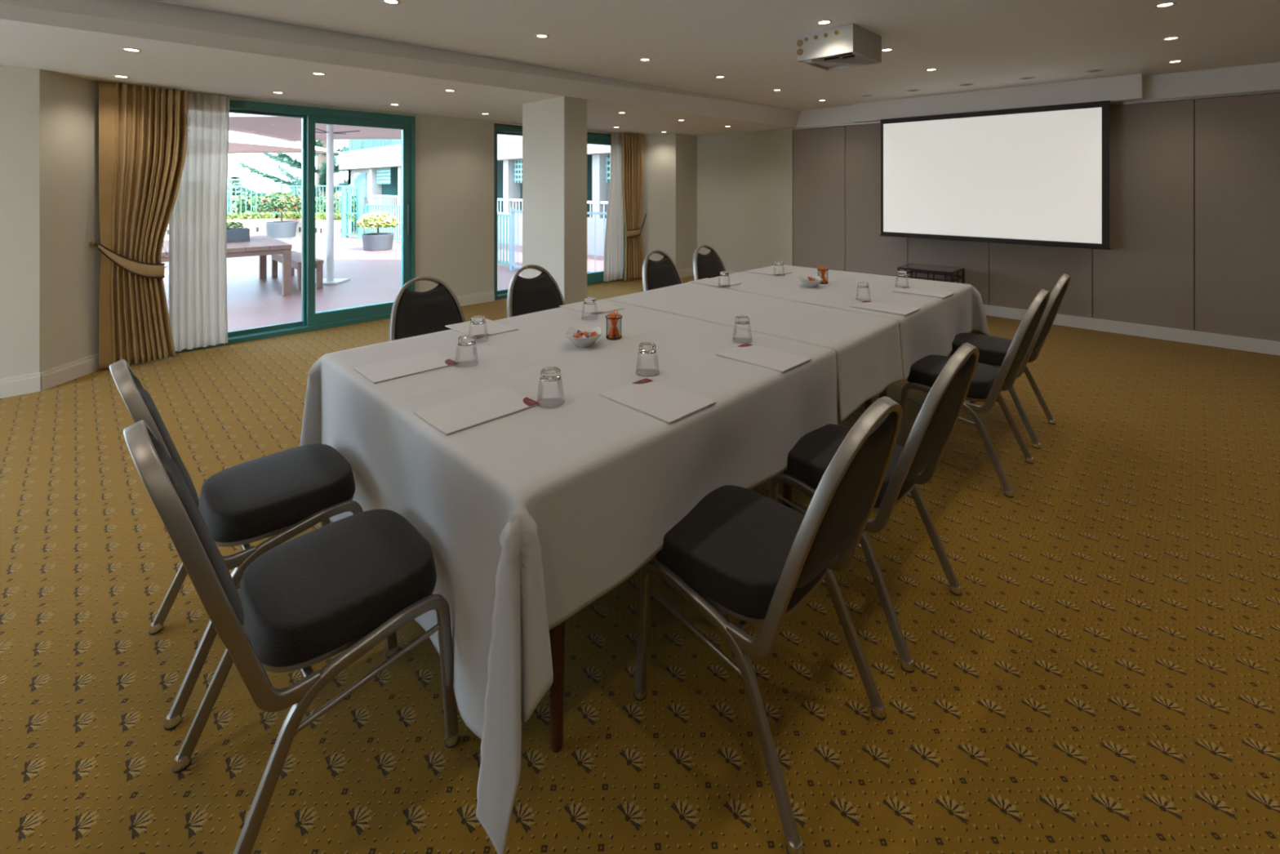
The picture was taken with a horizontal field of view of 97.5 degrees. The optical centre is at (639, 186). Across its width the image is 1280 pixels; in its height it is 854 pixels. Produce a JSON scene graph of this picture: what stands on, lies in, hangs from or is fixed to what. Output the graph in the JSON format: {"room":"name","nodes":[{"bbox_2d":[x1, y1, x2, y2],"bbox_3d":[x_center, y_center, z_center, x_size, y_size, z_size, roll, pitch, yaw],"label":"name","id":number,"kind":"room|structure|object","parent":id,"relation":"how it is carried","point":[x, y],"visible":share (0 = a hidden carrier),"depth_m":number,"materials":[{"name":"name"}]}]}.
{"room":"conference room","nodes":[
{"label":"conference room","id":0,"kind":"room"},
{"bbox_2d":[0,65,697,378],"bbox_3d":[-2.947,-0.100,5.604,0.820,3.000,10.400,0,0,45],"label":"wall","id":1,"kind":"structure","parent":0,"point":[50,271],"depth_m":4.16,"materials":[{"name":"beige paint"}]},
{"bbox_2d":[0,353,98,398],"bbox_3d":[-4.257,1.337,3.794,0.247,0.125,1.076,0,0,25],"label":"baseboard","id":2,"kind":"structure","parent":1,"relation":"attached to","point":[41,381],"depth_m":3.89,"materials":[{"name":"wood"}]},
{"bbox_2d":[88,240,100,246],"bbox_3d":[-4.136,0.435,4.251,0.043,0.044,0.068,0,0,-3],"label":"curtain hook","id":3,"kind":"object","parent":1,"relation":"attached to","point":[91,244],"visible":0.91,"depth_m":4.26,"materials":[{"name":"gold metal"}]},
{"bbox_2d":[175,99,415,352],"bbox_3d":[-3.355,0.314,5.399,0.180,2.172,2.335,0,0,45],"label":"door","id":4,"kind":"structure","parent":1,"relation":"in","point":[311,320],"depth_m":5.51,"materials":[{"name":"teal metal"}]},
{"bbox_2d":[456,290,494,306],"bbox_3d":[-2.132,1.337,6.527,0.016,0.125,0.982,0,0,45],"label":"baseboard","id":5,"kind":"structure","parent":1,"relation":"attached to","point":[487,296],"depth_m":6.70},
{"bbox_2d":[493,124,624,300],"bbox_3d":[-1.033,0.318,7.808,0.180,2.165,2.355,0,0,45],"label":"door","id":6,"kind":"structure","parent":1,"relation":"in","point":[593,277],"depth_m":7.07,"materials":[{"name":"teal metal"}]},
{"bbox_2d":[0,0,800,135],"bbox_3d":[-2.301,-0.968,4.857,2.488,0.325,10.250,0,0,45],"label":"ceiling","id":7,"kind":"structure","parent":0,"point":[192,50],"depth_m":4.01,"materials":[{"name":"white paint"}]},
{"bbox_2d":[111,75,130,78],"bbox_3d":[-3.790,-0.804,4.102,0.098,0.006,0.098,0,0,45],"label":"recessed light","id":8,"kind":"object","parent":7,"relation":"in","point":[116,76],"visible":1,"depth_m":4.09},
{"bbox_2d":[120,47,142,52],"bbox_3d":[-2.988,-0.804,3.300,0.098,0.006,0.098,0,0,45],"label":"recessed light","id":9,"kind":"object","parent":7,"relation":"in","point":[127,49],"visible":1,"depth_m":3.30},
{"bbox_2d":[98,81,187,370],"bbox_3d":[-3.912,0.298,4.437,0.111,2.187,0.527,0,0,32],"label":"drape","id":10,"kind":"object","parent":7,"relation":"hanging from","point":[143,130],"visible":0.99,"depth_m":4.39,"materials":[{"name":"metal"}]},
{"bbox_2d":[97,243,164,278],"bbox_3d":[-3.924,0.576,4.353,0.086,0.309,0.404,0,0,28],"label":"tieback","id":11,"kind":"object","parent":10,"relation":"attached to","point":[144,269],"visible":1,"depth_m":4.34,"materials":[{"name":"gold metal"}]},
{"bbox_2d":[168,93,229,351],"bbox_3d":[-3.753,0.292,4.789,0.048,2.164,0.407,0,0,45],"label":"sheer curtain","id":12,"kind":"object","parent":7,"relation":"hanging from","point":[197,223],"visible":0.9,"depth_m":4.80,"materials":[{"name":"fabric"}]},
{"bbox_2d":[603,132,623,281],"bbox_3d":[-0.387,0.292,8.221,0.058,2.164,0.399,0,0,45],"label":"sheer curtain","id":13,"kind":"object","parent":7,"relation":"hanging from","point":[614,234],"visible":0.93,"depth_m":8.23,"materials":[{"name":"fabric"}]},
{"bbox_2d":[621,132,644,280],"bbox_3d":[-0.098,0.298,8.371,0.440,2.187,0.085,0,0,-37],"label":"drape","id":14,"kind":"object","parent":7,"relation":"hanging from","point":[632,144],"visible":0.98,"depth_m":8.34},
{"bbox_2d":[626,213,646,237],"bbox_3d":[-0.044,0.579,8.340,0.378,0.343,0.024,0,0,-38],"label":"tieback","id":15,"kind":"object","parent":14,"relation":"attached to","point":[630,233],"visible":1,"depth_m":8.31,"materials":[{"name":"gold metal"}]},
{"bbox_2d":[522,96,586,304],"bbox_3d":[-0.816,0.297,5.324,0.660,2.205,0.265,0,0,45],"label":"wall pillar","id":16,"kind":"structure","parent":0,"point":[554,130],"depth_m":5.14,"materials":[{"name":"beige paint"}]},
{"bbox_2d":[0,275,1279,853],"bbox_3d":[0.292,1.460,2.388,9.550,0.120,10.400,0,0,45],"label":"floor","id":17,"kind":"structure","parent":0,"point":[1103,677],"depth_m":1.63,"materials":[{"name":"carpet"}]},
{"bbox_2d":[109,359,363,729],"bbox_3d":[-1.233,0.941,1.756,0.472,0.919,0.621,0,0,45],"label":"banquet chair","id":18,"kind":"object","parent":17,"relation":"on","point":[280,495],"visible":0.78,"depth_m":1.68,"materials":[{"name":"fabric"}]},
{"bbox_2d":[198,443,355,542],"bbox_3d":[-1.170,0.971,1.819,0.391,0.087,0.402,0,0,45],"label":"seat cushion","id":19,"kind":"object","parent":18,"relation":"on","point":[266,496],"depth_m":1.73,"materials":[{"name":"grey fabric"}]},
{"bbox_2d":[123,420,459,853],"bbox_3d":[-0.814,0.941,1.343,0.472,0.919,0.621,0,0,45],"label":"banquet chair","id":20,"kind":"object","parent":17,"relation":"on","point":[349,583],"visible":1,"depth_m":1.25,"materials":[{"name":"fabric"}]},
{"bbox_2d":[238,508,436,666],"bbox_3d":[-0.752,0.971,1.406,0.391,0.087,0.402,0,0,45],"label":"seat cushion","id":21,"kind":"object","parent":20,"relation":"on","point":[318,594],"depth_m":1.32,"materials":[{"name":"grey fabric"}]},
{"bbox_2d":[388,275,466,341],"bbox_3d":[-0.974,0.941,2.835,0.621,0.919,0.472,0,0,45],"label":"banquet chair","id":22,"kind":"object","parent":17,"relation":"on","point":[413,313],"visible":0.3,"depth_m":2.97,"materials":[{"name":"fabric"}]},
{"bbox_2d":[506,264,565,317],"bbox_3d":[-0.481,0.941,3.275,0.621,0.919,0.472,0,0,45],"label":"banquet chair","id":23,"kind":"object","parent":17,"relation":"on","point":[541,292],"visible":0.28,"depth_m":3.41,"materials":[{"name":"fabric"}]},
{"bbox_2d":[642,249,682,291],"bbox_3d":[0.322,0.941,4.084,0.621,0.919,0.472,0,0,45],"label":"banquet chair","id":24,"kind":"object","parent":17,"relation":"on","point":[664,273],"visible":0.33,"depth_m":4.21,"materials":[{"name":"fabric"}]},
{"bbox_2d":[549,482,791,752],"bbox_3d":[-0.231,1.031,2.239,1.410,0.738,1.442,0,0,45],"label":"folding table","id":25,"kind":"object","parent":17,"relation":"on","point":[557,634],"visible":0.17,"depth_m":1.39,"materials":[{"name":"red wood"}]},
{"bbox_2d":[299,298,837,853],"bbox_3d":[-0.252,0.984,2.181,1.630,0.665,1.620,0,0,45],"label":"tablecloth","id":26,"kind":"object","parent":25,"relation":"on","point":[530,517],"visible":0.83,"depth_m":1.54,"materials":[{"name":"white fabric"}]},
{"bbox_2d":[353,351,457,383],"bbox_3d":[-0.848,0.650,2.037,0.295,0.005,0.209,0,0,-44],"label":"notepad","id":27,"kind":"object","parent":26,"relation":"on","point":[378,372],"visible":1,"depth_m":2.02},
{"bbox_2d":[444,359,457,364],"bbox_3d":[-0.707,0.648,2.077,0.068,0.001,0.037,0,0,45],"label":"print","id":28,"kind":"object","parent":27,"relation":"on","point":[447,362],"depth_m":2.06},
{"bbox_2d":[454,334,478,367],"bbox_3d":[-0.637,0.602,2.063,0.083,0.100,0.083,0,0,-37],"label":"water glass","id":29,"kind":"object","parent":26,"relation":"on","point":[468,340],"visible":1,"depth_m":2.06,"materials":[{"name":"white"}]},
{"bbox_2d":[413,386,540,435],"bbox_3d":[-0.477,0.650,1.651,0.209,0.005,0.295,0,0,45],"label":"paper","id":30,"kind":"object","parent":26,"relation":"on","point":[452,416],"visible":1,"depth_m":1.63,"materials":[{"name":"paper"}]},
{"bbox_2d":[523,396,539,406],"bbox_3d":[-0.338,0.648,1.693,0.068,0.001,0.036,0,0,45],"label":"print","id":31,"kind":"object","parent":30,"relation":"on","point":[527,402],"depth_m":1.68},
{"bbox_2d":[468,315,488,342],"bbox_3d":[-0.686,0.602,2.379,0.083,0.100,0.083,0,0,-4],"label":"water glass","id":32,"kind":"object","parent":26,"relation":"on","point":[475,320],"visible":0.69,"depth_m":2.38,"materials":[{"name":"white"}]},
{"bbox_2d":[444,318,518,338],"bbox_3d":[-0.732,0.650,2.590,0.295,0.005,0.209,0,0,45],"label":"notepad","id":33,"kind":"object","parent":26,"relation":"on","point":[494,327],"visible":0.87,"depth_m":2.56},
{"bbox_2d":[474,333,490,337],"bbox_3d":[-0.690,0.648,2.451,0.036,0.001,0.068,0,0,45],"label":"print","id":34,"kind":"object","parent":33,"relation":"on","point":[475,335],"depth_m":2.45},
{"bbox_2d":[537,366,564,408],"bbox_3d":[-0.270,0.602,1.694,0.083,0.100,0.083,0,0,45],"label":"water glass","id":35,"kind":"object","parent":26,"relation":"on","point":[550,373],"visible":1,"depth_m":1.70,"materials":[{"name":"white"}]},
{"bbox_2d":[565,326,601,347],"bbox_3d":[-0.231,0.623,2.312,0.148,0.060,0.148,0,0,-3],"label":"porcelain bowl","id":36,"kind":"object","parent":26,"relation":"on","point":[579,342],"visible":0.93,"depth_m":2.27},
{"bbox_2d":[581,297,598,319],"bbox_3d":[-0.249,0.602,2.784,0.083,0.100,0.083,0,0,28],"label":"water glass","id":37,"kind":"object","parent":26,"relation":"on","point":[587,300],"visible":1,"depth_m":2.79,"materials":[{"name":"white"}]},
{"bbox_2d":[559,301,624,315],"bbox_3d":[-0.262,0.650,3.029,0.295,0.005,0.209,0,0,45],"label":"notepad","id":38,"kind":"object","parent":26,"relation":"on","point":[602,308],"visible":0.7,"depth_m":3.02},
{"bbox_2d":[604,314,622,340],"bbox_3d":[-0.112,0.606,2.420,0.076,0.095,0.076,0,0,45],"label":"pencil cup","id":39,"kind":"object","parent":26,"relation":"on","point":[606,316],"visible":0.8,"depth_m":2.40,"materials":[{"name":"black metal"}]},
{"bbox_2d":[635,342,659,376],"bbox_3d":[0.026,0.602,1.968,0.083,0.100,0.083,0,0,-12],"label":"water glass","id":40,"kind":"object","parent":26,"relation":"on","point":[646,348],"visible":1,"depth_m":1.97,"materials":[{"name":"white"}]},
{"bbox_2d":[599,377,715,423],"bbox_3d":[0.052,0.650,1.724,0.295,0.005,0.209,0,0,45],"label":"notepad","id":41,"kind":"object","parent":26,"relation":"on","point":[668,404],"visible":1,"depth_m":1.71,"materials":[{"name":"paper"}]},
{"bbox_2d":[631,377,653,383],"bbox_3d":[0.010,0.648,1.864,0.036,0.001,0.068,0,0,45],"label":"print","id":42,"kind":"object","parent":41,"relation":"on","point":[646,380],"depth_m":1.87},
{"bbox_2d":[732,315,752,342],"bbox_3d":[0.434,0.602,2.380,0.083,0.100,0.083,0,0,20],"label":"water glass","id":43,"kind":"object","parent":26,"relation":"on","point":[740,319],"visible":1,"depth_m":2.39,"materials":[{"name":"white"}]},
{"bbox_2d":[715,342,811,372],"bbox_3d":[0.471,0.650,2.149,0.295,0.005,0.209,0,0,45],"label":"notepad","id":44,"kind":"object","parent":26,"relation":"on","point":[775,360],"visible":1,"depth_m":2.13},
{"bbox_2d":[737,342,753,346],"bbox_3d":[0.429,0.648,2.289,0.036,0.001,0.068,0,0,45],"label":"print","id":45,"kind":"object","parent":44,"relation":"on","point":[746,344],"depth_m":2.29},
{"bbox_2d":[693,244,726,279],"bbox_3d":[0.735,0.941,4.485,0.621,0.919,0.472,0,0,45],"label":"banquet chair","id":46,"kind":"object","parent":17,"relation":"on","point":[709,265],"visible":0.32,"depth_m":4.61,"materials":[{"name":"fabric"}]},
{"bbox_2d":[633,396,902,853],"bbox_3d":[0.341,0.941,1.473,0.621,0.919,0.472,0,0,45],"label":"banquet chair","id":47,"kind":"object","parent":17,"relation":"on","point":[743,553],"visible":0.98,"depth_m":1.36,"materials":[{"name":"fabric"}]},
{"bbox_2d":[655,484,827,618],"bbox_3d":[0.278,0.971,1.536,0.402,0.087,0.391,0,0,45],"label":"seat cushion","id":48,"kind":"object","parent":47,"relation":"on","point":[731,552],"depth_m":1.44,"materials":[{"name":"grey fabric"}]},
{"bbox_2d":[864,397,872,411],"bbox_3d":[0.566,1.031,3.074,1.407,0.738,0.776,0,0,45],"label":"folding table","id":49,"kind":"object","parent":17,"relation":"on","point":[869,402],"visible":0.02,"depth_m":2.79,"materials":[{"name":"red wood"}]},
{"bbox_2d":[606,282,902,422],"bbox_3d":[0.565,0.836,3.077,1.530,0.361,0.830,0,0,45],"label":"tablecloth","id":50,"kind":"object","parent":49,"relation":"on","point":[867,347],"visible":0.85,"depth_m":2.72,"materials":[{"name":"white fabric"}]},
{"bbox_2d":[768,342,979,672],"bbox_3d":[0.798,0.941,1.926,0.472,0.919,0.621,0,0,-44],"label":"banquet chair","id":51,"kind":"object","parent":17,"relation":"on","point":[809,459],"visible":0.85,"depth_m":1.77,"materials":[{"name":"brown metal"}]},
{"bbox_2d":[782,423,916,507],"bbox_3d":[0.736,0.971,1.990,0.391,0.087,0.402,0,0,-44],"label":"seat cushion","id":52,"kind":"object","parent":51,"relation":"on","point":[809,459],"depth_m":1.93,"materials":[{"name":"grey fabric"}]},
{"bbox_2d":[879,387,886,398],"bbox_3d":[1.237,1.031,3.780,1.427,0.738,1.320,0,0,45],"label":"folding table","id":53,"kind":"object","parent":17,"relation":"on","point":[883,393],"visible":0.02,"depth_m":2.93,"materials":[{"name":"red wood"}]},
{"bbox_2d":[711,264,989,381],"bbox_3d":[1.277,0.903,3.864,1.704,0.496,1.550,0,0,45],"label":"tablecloth","id":54,"kind":"object","parent":53,"relation":"on","point":[932,329],"visible":0.77,"depth_m":3.48,"materials":[{"name":"white fabric"}]},
{"bbox_2d":[688,278,741,287],"bbox_3d":[0.510,0.653,3.827,0.295,0.005,0.209,0,0,45],"label":"notepad","id":55,"kind":"object","parent":54,"relation":"on","point":[710,282],"visible":1,"depth_m":3.80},
{"bbox_2d":[717,271,730,288],"bbox_3d":[0.550,0.605,3.660,0.083,0.100,0.083,0,0,-29],"label":"water glass","id":56,"kind":"object","parent":54,"relation":"on","point":[723,273],"visible":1,"depth_m":3.66,"materials":[{"name":"white"}]},
{"bbox_2d":[743,268,791,275],"bbox_3d":[0.979,0.653,4.299,0.295,0.005,0.209,0,0,45],"label":"notepad","id":57,"kind":"object","parent":54,"relation":"on","point":[762,271],"visible":0.98,"depth_m":4.27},
{"bbox_2d":[773,261,784,275],"bbox_3d":[1.028,0.605,4.151,0.083,0.100,0.083,0,0,4],"label":"water glass","id":58,"kind":"object","parent":57,"relation":"on","point":[776,263],"visible":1,"depth_m":4.16,"materials":[{"name":"clear"}]},
{"bbox_2d":[798,275,822,287],"bbox_3d":[1.120,0.625,3.687,0.148,0.060,0.148,0,0,5],"label":"porcelain bowl","id":59,"kind":"object","parent":54,"relation":"on","point":[807,283],"visible":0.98,"depth_m":3.64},
{"bbox_2d":[817,268,828,284],"bbox_3d":[1.241,0.609,3.810,0.076,0.095,0.076,0,0,45],"label":"pencil cup","id":60,"kind":"object","parent":54,"relation":"on","point":[821,282],"visible":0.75,"depth_m":3.79,"materials":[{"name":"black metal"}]},
{"bbox_2d":[855,281,871,301],"bbox_3d":[1.292,0.605,3.248,0.083,0.100,0.083,0,0,36],"label":"water glass","id":61,"kind":"object","parent":54,"relation":"on","point":[860,284],"visible":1,"depth_m":3.25,"materials":[{"name":"white"}]},
{"bbox_2d":[849,300,919,315],"bbox_3d":[1.322,0.653,3.035,0.295,0.005,0.209,0,0,45],"label":"notepad","id":62,"kind":"object","parent":54,"relation":"on","point":[866,304],"visible":1,"depth_m":3.02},
{"bbox_2d":[894,271,909,287],"bbox_3d":[1.715,0.605,3.674,0.083,0.100,0.083,0,0,-21],"label":"water glass","id":63,"kind":"object","parent":54,"relation":"on","point":[899,273],"visible":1,"depth_m":3.67,"materials":[{"name":"white"}]},
{"bbox_2d":[893,286,954,297],"bbox_3d":[1.756,0.653,3.478,0.295,0.005,0.209,0,0,45],"label":"notepad","id":64,"kind":"object","parent":54,"relation":"on","point":[920,291],"visible":1,"depth_m":3.46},
{"bbox_2d":[897,263,964,284],"bbox_3d":[3.231,1.150,6.234,0.564,0.500,0.444,0,0,43],"label":"side table","id":65,"kind":"object","parent":17,"relation":"on","point":[913,268],"visible":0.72,"depth_m":6.19,"materials":[{"name":"black metal"}]},
{"bbox_2d":[897,288,1050,497],"bbox_3d":[1.687,0.941,2.835,0.621,0.919,0.472,0,0,45],"label":"banquet chair","id":66,"kind":"object","parent":17,"relation":"on","point":[986,385],"visible":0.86,"depth_m":2.68,"materials":[{"name":"brown metal"}]},
{"bbox_2d":[906,355,1003,399],"bbox_3d":[1.623,0.971,2.898,0.402,0.087,0.391,0,0,45],"label":"seat cushion","id":67,"kind":"object","parent":66,"relation":"on","point":[924,372],"depth_m":2.82,"materials":[{"name":"grey fabric"}]},
{"bbox_2d":[947,273,1071,448],"bbox_3d":[2.144,0.941,3.305,0.621,0.919,0.472,0,0,45],"label":"banquet chair","id":68,"kind":"object","parent":17,"relation":"on","point":[993,350],"visible":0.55,"depth_m":3.18,"materials":[{"name":"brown metal"}]},
{"bbox_2d":[949,333,1029,365],"bbox_3d":[2.081,0.971,3.368,0.402,0.087,0.391,0,0,45],"label":"seat cushion","id":69,"kind":"object","parent":68,"relation":"on","point":[993,350],"depth_m":3.30,"materials":[{"name":"grey fabric"}]},
{"bbox_2d":[149,0,1279,110],"bbox_3d":[1.020,-1.090,1.665,7.500,0.120,10.400,0,0,45],"label":"ceiling","id":70,"kind":"structure","parent":0,"point":[987,44],"depth_m":3.81,"materials":[{"name":"white paint"}]},
{"bbox_2d":[381,0,400,4],"bbox_3d":[-1.383,-1.029,3.121,0.098,0.006,0.098,0,0,45],"label":"recessed light","id":71,"kind":"object","parent":70,"relation":"in","point":[388,2],"visible":1,"depth_m":3.13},
{"bbox_2d":[534,34,549,38],"bbox_3d":[-0.671,-1.029,3.837,0.098,0.006,0.098,0,0,45],"label":"recessed light","id":72,"kind":"object","parent":70,"relation":"in","point":[540,36],"visible":1,"depth_m":3.84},
{"bbox_2d":[816,19,832,25],"bbox_3d":[1.155,-1.029,3.518,0.098,0.006,0.098,0,0,45],"label":"recessed light","id":73,"kind":"object","parent":70,"relation":"in","point":[826,21],"visible":1,"depth_m":3.52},
{"bbox_2d":[796,22,881,71],"bbox_3d":[1.360,-0.934,3.832,0.390,0.192,0.454,0,0,45],"label":"projector","id":74,"kind":"object","parent":70,"relation":"hanging from","point":[850,45],"visible":1,"depth_m":3.72,"materials":[{"name":"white metal"}]},
{"bbox_2d":[881,48,893,51],"bbox_3d":[1.859,-1.029,4.228,0.098,0.006,0.098,0,0,45],"label":"recessed light","id":75,"kind":"object","parent":70,"relation":"in","point":[885,49],"visible":0.9,"depth_m":4.22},
{"bbox_2d":[1018,76,1035,79],"bbox_3d":[3.675,-1.028,5.327,0.132,0.007,0.132,0,0,45],"label":"washer","id":76,"kind":"object","parent":70,"relation":"attached to","point":[1025,77],"visible":1,"depth_m":5.31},
{"bbox_2d":[1085,69,1104,72],"bbox_3d":[4.044,-1.028,4.989,0.132,0.007,0.132,0,0,45],"label":"washer","id":77,"kind":"object","parent":70,"relation":"attached to","point":[1093,70],"visible":1,"depth_m":4.98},
{"bbox_2d":[1153,1,1177,8],"bbox_3d":[2.973,-1.029,3.178,0.098,0.006,0.098,0,0,45],"label":"recessed light","id":78,"kind":"object","parent":70,"relation":"in","point":[1171,3],"visible":1,"depth_m":3.18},
{"bbox_2d":[1161,36,1181,40],"bbox_3d":[3.688,-1.029,3.898,0.098,0.006,0.098,0,0,45],"label":"recessed light","id":79,"kind":"object","parent":70,"relation":"in","point":[1170,37],"visible":1,"depth_m":3.90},
{"bbox_2d":[697,128,793,272],"bbox_3d":[1.526,-0.100,8.385,1.750,3.000,0.150,0,0,45],"label":"wall","id":80,"kind":"structure","parent":0,"point":[745,180],"depth_m":8.24,"materials":[{"name":"beige paint"}]},
{"bbox_2d":[678,267,737,277],"bbox_3d":[1.097,1.337,8.457,2.378,0.125,0.682,0,0,21],"label":"baseboard","id":81,"kind":"structure","parent":80,"relation":"attached to","point":[685,273],"depth_m":8.68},
{"bbox_2d":[793,93,1279,341],"bbox_3d":[4.716,0.300,5.316,7.104,2.200,0.120,0,0,44],"label":"wall","id":82,"kind":"structure","parent":0,"point":[1194,184],"depth_m":5.24,"materials":[{"name":"paint"}]},
{"bbox_2d":[880,100,1111,249],"bbox_3d":[3.645,-0.107,5.993,2.123,1.394,0.058,0,0,45],"label":"projection screen","id":83,"kind":"object","parent":82,"relation":"hanging from","point":[1037,175],"visible":1,"depth_m":5.82,"materials":[{"name":"fabric"}]},
{"bbox_2d":[791,88,1279,129],"bbox_3d":[4.685,-0.795,5.282,7.098,0.026,0.071,0,0,44],"label":"trim","id":84,"kind":"structure","parent":82,"relation":"attached to","point":[1269,91],"depth_m":5.12,"materials":[{"name":"metal"}]},
{"bbox_2d":[795,62,1279,127],"bbox_3d":[4.713,-0.942,5.277,7.149,0.277,0.470,0,0,45],"label":"ceiling beam","id":85,"kind":"structure","parent":82,"relation":"attached to","point":[1263,77],"depth_m":5.48,"materials":[{"name":"white paint"}]},
{"bbox_2d":[983,304,1279,355],"bbox_3d":[4.687,1.344,5.288,7.104,0.112,0.080,0,0,44],"label":"baseboard","id":86,"kind":"structure","parent":82,"relation":"attached to","point":[1245,344],"depth_m":5.17,"materials":[{"name":"wood"}]},
{"label":"outside","id":87,"kind":"structure","parent":0,"visible":0},
{"bbox_2d":[351,226,373,234],"bbox_3d":[-28.205,1.900,28.009,40.500,0.100,80.000,0,0,45],"label":"ground","id":88,"kind":"structure","parent":87,"point":[353,227],"depth_m":23.16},
{"bbox_2d":[228,176,243,196],"bbox_3d":[-30.823,1.797,42.785,1.877,5.206,1.897,0,0,-24],"label":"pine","id":89,"kind":"object","parent":88,"relation":"on","point":[234,178],"visible":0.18,"depth_m":42.61,"materials":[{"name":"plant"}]},
{"bbox_2d":[164,218,351,239],"bbox_3d":[-13.013,1.485,17.998,7.429,0.830,1.526,0,0,-8],"label":"wall","id":90,"kind":"structure","parent":88,"relation":"on","point":[257,227],"depth_m":18.28,"materials":[{"name":"ceramic"}]},
{"bbox_2d":[226,211,301,219],"label":"plants","id":91,"kind":"object","parent":90,"relation":"on","point":[266,215],"depth_m":18.59,"materials":[{"name":"green plant"}]},
{"bbox_2d":[226,184,351,219],"bbox_3d":[-13.284,0.505,18.244,7.759,1.150,1.409,0,0,-9],"label":"railing","id":92,"kind":"object","parent":90,"relation":"on","point":[230,186],"visible":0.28,"depth_m":18.55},
{"bbox_2d":[315,211,326,220],"label":"plants","id":93,"kind":"object","parent":90,"relation":"on","point":[319,215],"depth_m":18.13,"materials":[{"name":"green plant"}]},
{"bbox_2d":[333,213,341,220],"label":"plants","id":94,"kind":"object","parent":90,"relation":"on","point":[336,216],"depth_m":17.98,"materials":[{"name":"green plant"}]},
{"bbox_2d":[231,189,341,197],"bbox_3d":[-35.813,2.297,45.571,31.403,5.537,6.728,0,0,-38],"label":"trees","id":95,"kind":"object","parent":88,"relation":"on","point":[337,193],"visible":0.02,"depth_m":47.97,"materials":[{"name":"green plant"}]},
{"bbox_2d":[228,193,355,225],"bbox_3d":[-15.553,0.725,21.487,9.000,2.041,2.241,0,0,-31],"label":"hedge","id":96,"kind":"object","parent":88,"relation":"on","point":[237,198],"visible":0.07,"depth_m":21.54,"materials":[{"name":"green plant"}]},
{"bbox_2d":[228,140,363,197],"bbox_3d":[-15.541,-1.369,27.544,8.448,11.537,8.300,0,0,-13],"label":"pine","id":97,"kind":"object","parent":88,"relation":"on","point":[321,171],"visible":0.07,"depth_m":26.34,"materials":[{"name":"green plant"}]},
{"bbox_2d":[338,133,610,256],"bbox_3d":[-5.268,-2.850,18.902,20.914,9.500,2.600,0,0,45],"label":"building","id":98,"kind":"structure","parent":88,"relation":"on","point":[376,167],"depth_m":16.05,"materials":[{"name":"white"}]},
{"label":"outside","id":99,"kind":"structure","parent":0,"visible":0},
{"bbox_2d":[161,232,603,331],"bbox_3d":[-6.201,1.650,12.176,13.040,0.100,15.460,0,0,45],"label":"floor","id":100,"kind":"structure","parent":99,"point":[252,301],"depth_m":9.41,"materials":[{"name":"concrete"}]},
{"bbox_2d":[160,235,292,296],"bbox_3d":[-6.469,1.228,8.488,1.694,0.745,2.150,0,0,-42],"label":"outdoor table","id":101,"kind":"object","parent":100,"relation":"on","point":[262,246],"visible":0.45,"depth_m":8.22,"materials":[{"name":"brown wood"}]},
{"bbox_2d":[226,221,249,242],"bbox_3d":[-6.416,0.697,8.795,0.480,0.315,0.360,0,0,33],"label":"planter","id":102,"kind":"object","parent":101,"relation":"on","point":[234,234],"visible":0.58,"depth_m":8.71,"materials":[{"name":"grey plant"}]},
{"bbox_2d":[164,130,349,266],"bbox_3d":[-9.655,-0.010,10.997,5.001,3.220,5.001,0,0,13],"label":"umbrella","id":103,"kind":"object","parent":100,"relation":"on","point":[238,142],"visible":0.18,"depth_m":12.31,"materials":[{"name":"fabric"}]},
{"bbox_2d":[257,191,301,238],"bbox_3d":[-11.376,0.869,17.780,1.339,1.463,1.332,0,0,45],"label":"potted shrub","id":104,"kind":"object","parent":100,"relation":"on","point":[280,202],"visible":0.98,"depth_m":17.47,"materials":[{"name":"green plant"}]},
{"bbox_2d":[265,221,297,238],"bbox_3d":[-11.362,1.360,17.794,0.857,0.480,0.857,0,0,45],"label":"pot","id":105,"kind":"object","parent":104,"relation":"on","point":[275,229],"depth_m":17.48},
{"bbox_2d":[271,250,323,290],"bbox_3d":[-5.756,1.380,9.386,0.354,0.440,1.850,0,0,-44],"label":"bench","id":106,"kind":"object","parent":100,"relation":"on","point":[295,256],"visible":0.49,"depth_m":8.84,"materials":[{"name":"brown wood"}]},
{"bbox_2d":[229,112,400,284],"bbox_3d":[-5.181,0.065,9.386,3.701,3.070,3.701,0,0,1],"label":"umbrella","id":107,"kind":"object","parent":100,"relation":"on","point":[284,128],"visible":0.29,"depth_m":9.62,"materials":[{"name":"fabric"}]},
{"bbox_2d":[341,186,364,239],"bbox_3d":[-8.917,0.790,17.417,0.922,1.620,0.179,0,0,25],"label":"gate","id":108,"kind":"object","parent":100,"relation":"on","point":[345,212],"visible":0.98,"depth_m":17.44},
{"bbox_2d":[355,211,399,251],"bbox_3d":[-6.639,1.102,14.243,1.031,0.995,1.005,0,0,45],"label":"potted shrub","id":109,"kind":"object","parent":100,"relation":"on","point":[374,242],"visible":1,"depth_m":13.96,"materials":[{"name":"yellow plant"}]},
{"bbox_2d":[361,232,394,251],"bbox_3d":[-6.647,1.400,14.239,0.755,0.400,0.755,0,0,45],"label":"pot","id":110,"kind":"object","parent":109,"relation":"on","point":[374,242],"depth_m":13.96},
{"bbox_2d":[364,203,509,266],"bbox_3d":[-5.256,1.110,14.172,0.528,1.180,8.730,0,0,-43],"label":"fence","id":111,"kind":"object","parent":100,"relation":"on","point":[366,206],"visible":0.18,"depth_m":11.30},
{"bbox_2d":[509,208,606,272],"bbox_3d":[-1.172,1.060,10.054,2.969,1.280,0.286,0,0,24],"label":"fence","id":112,"kind":"object","parent":100,"relation":"on","point":[512,211],"visible":0.21,"depth_m":10.70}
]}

